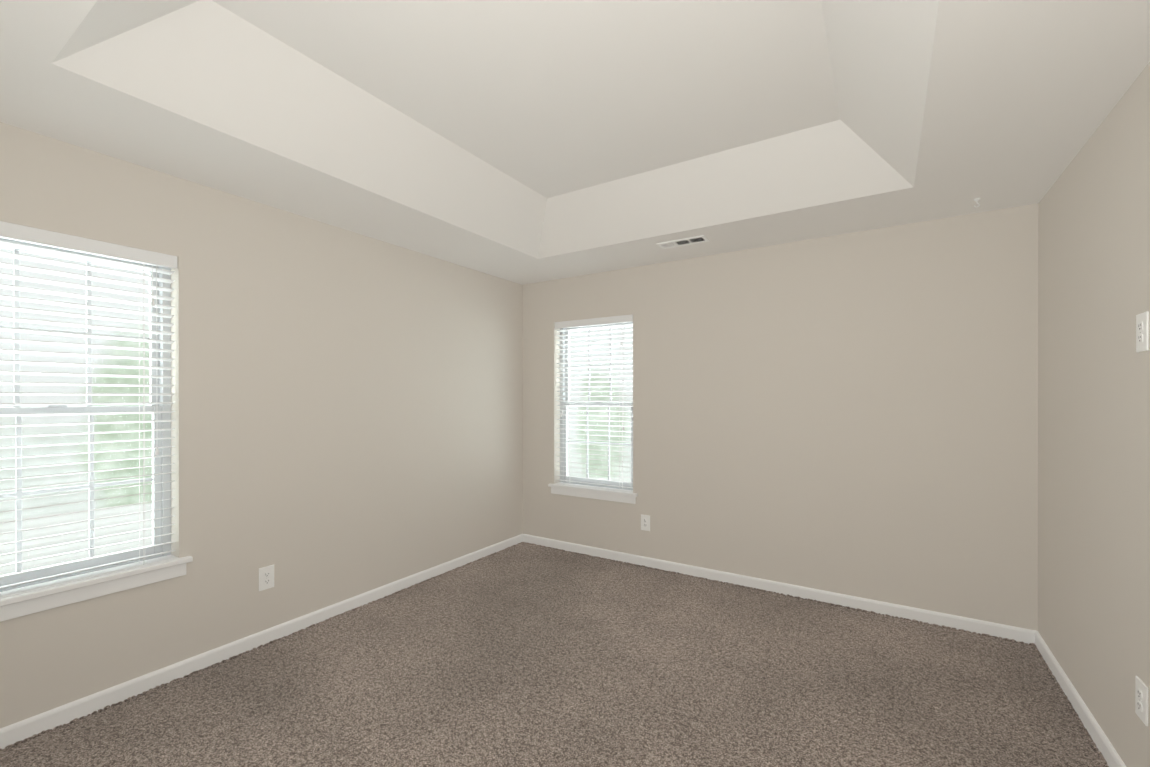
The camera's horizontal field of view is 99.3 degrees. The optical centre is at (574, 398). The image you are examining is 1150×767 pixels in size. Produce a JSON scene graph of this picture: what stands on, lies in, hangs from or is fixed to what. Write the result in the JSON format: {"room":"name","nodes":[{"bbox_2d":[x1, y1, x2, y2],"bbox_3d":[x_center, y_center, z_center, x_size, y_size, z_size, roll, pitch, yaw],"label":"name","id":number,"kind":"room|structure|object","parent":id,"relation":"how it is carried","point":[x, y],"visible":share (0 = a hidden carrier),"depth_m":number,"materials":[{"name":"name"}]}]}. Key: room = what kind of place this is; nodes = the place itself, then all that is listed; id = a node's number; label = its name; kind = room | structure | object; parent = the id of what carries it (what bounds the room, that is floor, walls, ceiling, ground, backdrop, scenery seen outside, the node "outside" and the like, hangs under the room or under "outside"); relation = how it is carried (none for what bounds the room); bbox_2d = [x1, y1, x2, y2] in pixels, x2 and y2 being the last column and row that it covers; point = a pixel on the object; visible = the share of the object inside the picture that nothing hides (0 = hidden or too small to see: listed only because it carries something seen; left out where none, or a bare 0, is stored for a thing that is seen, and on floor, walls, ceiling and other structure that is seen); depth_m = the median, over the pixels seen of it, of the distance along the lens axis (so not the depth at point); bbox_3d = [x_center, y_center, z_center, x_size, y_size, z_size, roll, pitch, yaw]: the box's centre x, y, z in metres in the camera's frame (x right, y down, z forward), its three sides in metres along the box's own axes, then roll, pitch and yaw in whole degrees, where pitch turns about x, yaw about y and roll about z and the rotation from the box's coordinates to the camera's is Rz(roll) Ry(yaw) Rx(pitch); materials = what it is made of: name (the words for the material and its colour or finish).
{"room":"empty bedroom","nodes":[
{"label":"empty bedroom","id":0,"kind":"room"},
{"bbox_2d":[0,122,522,727],"bbox_3d":[-1.600,0.139,3.055,0.160,2.440,4.180,0,0,32],"label":"wall","id":1,"kind":"structure","parent":0,"point":[348,414],"depth_m":2.78,"materials":[{"name":"grey paint"}]},
{"bbox_2d":[0,238,170,591],"bbox_3d":[-2.253,0.053,2.119,0.084,1.495,0.790,0,0,32],"label":"window","id":2,"kind":"structure","parent":1,"relation":"in","point":[56,570],"depth_m":2.21,"materials":[{"name":"glass"}]},
{"bbox_2d":[0,221,176,596],"bbox_3d":[-2.167,0.049,2.065,0.080,1.484,0.780,0,0,32],"label":"window blind","id":3,"kind":"object","parent":2,"relation":"attached to","point":[17,232],"visible":0.96,"depth_m":2.13,"materials":[{"name":"white plastic"}]},
{"bbox_2d":[0,555,192,621],"bbox_3d":[-2.167,0.819,2.066,0.128,0.088,0.880,0,0,32],"label":"window sill","id":4,"kind":"structure","parent":1,"relation":"attached to","point":[16,605],"depth_m":2.10,"materials":[{"name":"white wood"}]},
{"bbox_2d":[0,534,522,748],"bbox_3d":[-1.526,1.320,3.010,0.014,0.078,3.860,0,0,32],"label":"baseboard","id":5,"kind":"structure","parent":1,"relation":"attached to","point":[67,713],"depth_m":2.48,"materials":[{"name":"white"}]},
{"bbox_2d":[259,565,273,590],"bbox_3d":[-1.714,0.995,2.718,0.009,0.126,0.080,0,0,32],"label":"electrical outlet","id":6,"kind":"object","parent":1,"relation":"attached to","point":[266,577],"visible":1,"depth_m":2.71,"materials":[{"name":"white plastic"}]},
{"bbox_2d":[0,542,1108,766],"bbox_3d":[-0.004,1.415,2.044,3.940,0.132,4.180,0,0,32],"label":"floor","id":7,"kind":"structure","parent":0,"point":[523,654],"depth_m":2.28,"materials":[{"name":"carpet"}]},
{"bbox_2d":[0,0,1149,284],"bbox_3d":[-0.004,-1.329,2.039,3.940,0.500,4.180,0,0,32],"label":"ceiling","id":8,"kind":"structure","parent":0,"point":[522,142],"depth_m":2.08,"materials":[{"name":"white paint"}]},
{"bbox_2d":[657,235,709,248],"bbox_3d":[0.743,-1.077,3.365,0.335,0.009,0.135,0,0,32],"label":"ceiling vent","id":9,"kind":"object","parent":8,"relation":"in","point":[684,242],"visible":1,"depth_m":3.35,"materials":[{"name":"white metal"}]},
{"bbox_2d":[974,198,979,206],"bbox_3d":[2.169,-1.057,2.638,0.028,0.046,0.028,0,0,32],"label":"ceiling hook","id":10,"kind":"object","parent":8,"relation":"hanging from","point":[976,200],"visible":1,"depth_m":2.63,"materials":[{"name":"white"}]},
{"bbox_2d":[523,204,1037,630],"bbox_3d":[1.073,0.138,3.738,3.940,2.440,0.160,0,0,32],"label":"wall","id":11,"kind":"structure","parent":0,"point":[854,414],"depth_m":3.24,"materials":[{"name":"grey paint"}]},
{"bbox_2d":[548,482,637,503],"bbox_3d":[0.159,0.815,4.259,0.880,0.088,0.128,0,0,32],"label":"window sill","id":12,"kind":"structure","parent":11,"relation":"attached to","point":[600,494],"depth_m":4.20,"materials":[{"name":"white wood"}]},
{"bbox_2d":[560,322,632,489],"bbox_3d":[0.214,0.049,4.343,0.790,1.495,0.084,0,0,32],"label":"window","id":13,"kind":"structure","parent":11,"relation":"in","point":[564,459],"depth_m":4.40,"materials":[{"name":"glass"}]},
{"bbox_2d":[555,314,632,491],"bbox_3d":[0.159,0.045,4.258,0.780,1.484,0.080,0,0,32],"label":"window blind","id":14,"kind":"object","parent":13,"relation":"attached to","point":[622,319],"visible":0.85,"depth_m":4.22,"materials":[{"name":"white plastic"}]},
{"bbox_2d":[641,514,649,530],"bbox_3d":[0.570,1.002,3.959,0.080,0.126,0.009,0,0,32],"label":"electrical outlet","id":15,"kind":"object","parent":11,"relation":"attached to","point":[645,522],"visible":1,"depth_m":3.96,"materials":[{"name":"white plastic"}]},
{"bbox_2d":[523,534,1035,643],"bbox_3d":[1.027,1.319,3.667,3.620,0.078,0.014,0,0,32],"label":"baseboard","id":16,"kind":"structure","parent":11,"relation":"attached to","point":[998,630],"depth_m":3.30,"materials":[{"name":"white wood"}]},
{"bbox_2d":[1038,62,1149,766],"bbox_3d":[1.591,0.143,1.028,0.160,2.440,4.180,0,0,32],"label":"wall","id":17,"kind":"structure","parent":0,"point":[1094,431],"depth_m":1.92,"materials":[{"name":"grey paint"}]},
{"bbox_2d":[1035,631,1125,766],"bbox_3d":[1.518,1.324,1.077,0.014,0.078,3.860,0,0,32],"label":"baseboard","id":18,"kind":"structure","parent":17,"relation":"attached to","point":[1106,748],"depth_m":2.07,"materials":[{"name":"white wood"}]},
{"bbox_2d":[1135,676,1147,725],"bbox_3d":[1.853,0.987,1.600,0.009,0.126,0.080,0,0,32],"label":"electrical outlet","id":19,"kind":"object","parent":17,"relation":"attached to","point":[1141,699],"visible":1,"depth_m":1.59,"materials":[{"name":"white plastic"}]},
{"bbox_2d":[1136,311,1148,351],"bbox_3d":[1.853,-0.218,1.598,0.009,0.126,0.080,0,0,32],"label":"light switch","id":20,"kind":"object","parent":17,"relation":"attached to","point":[1142,332],"visible":1,"depth_m":1.59,"materials":[{"name":"white plastic"}]}
]}

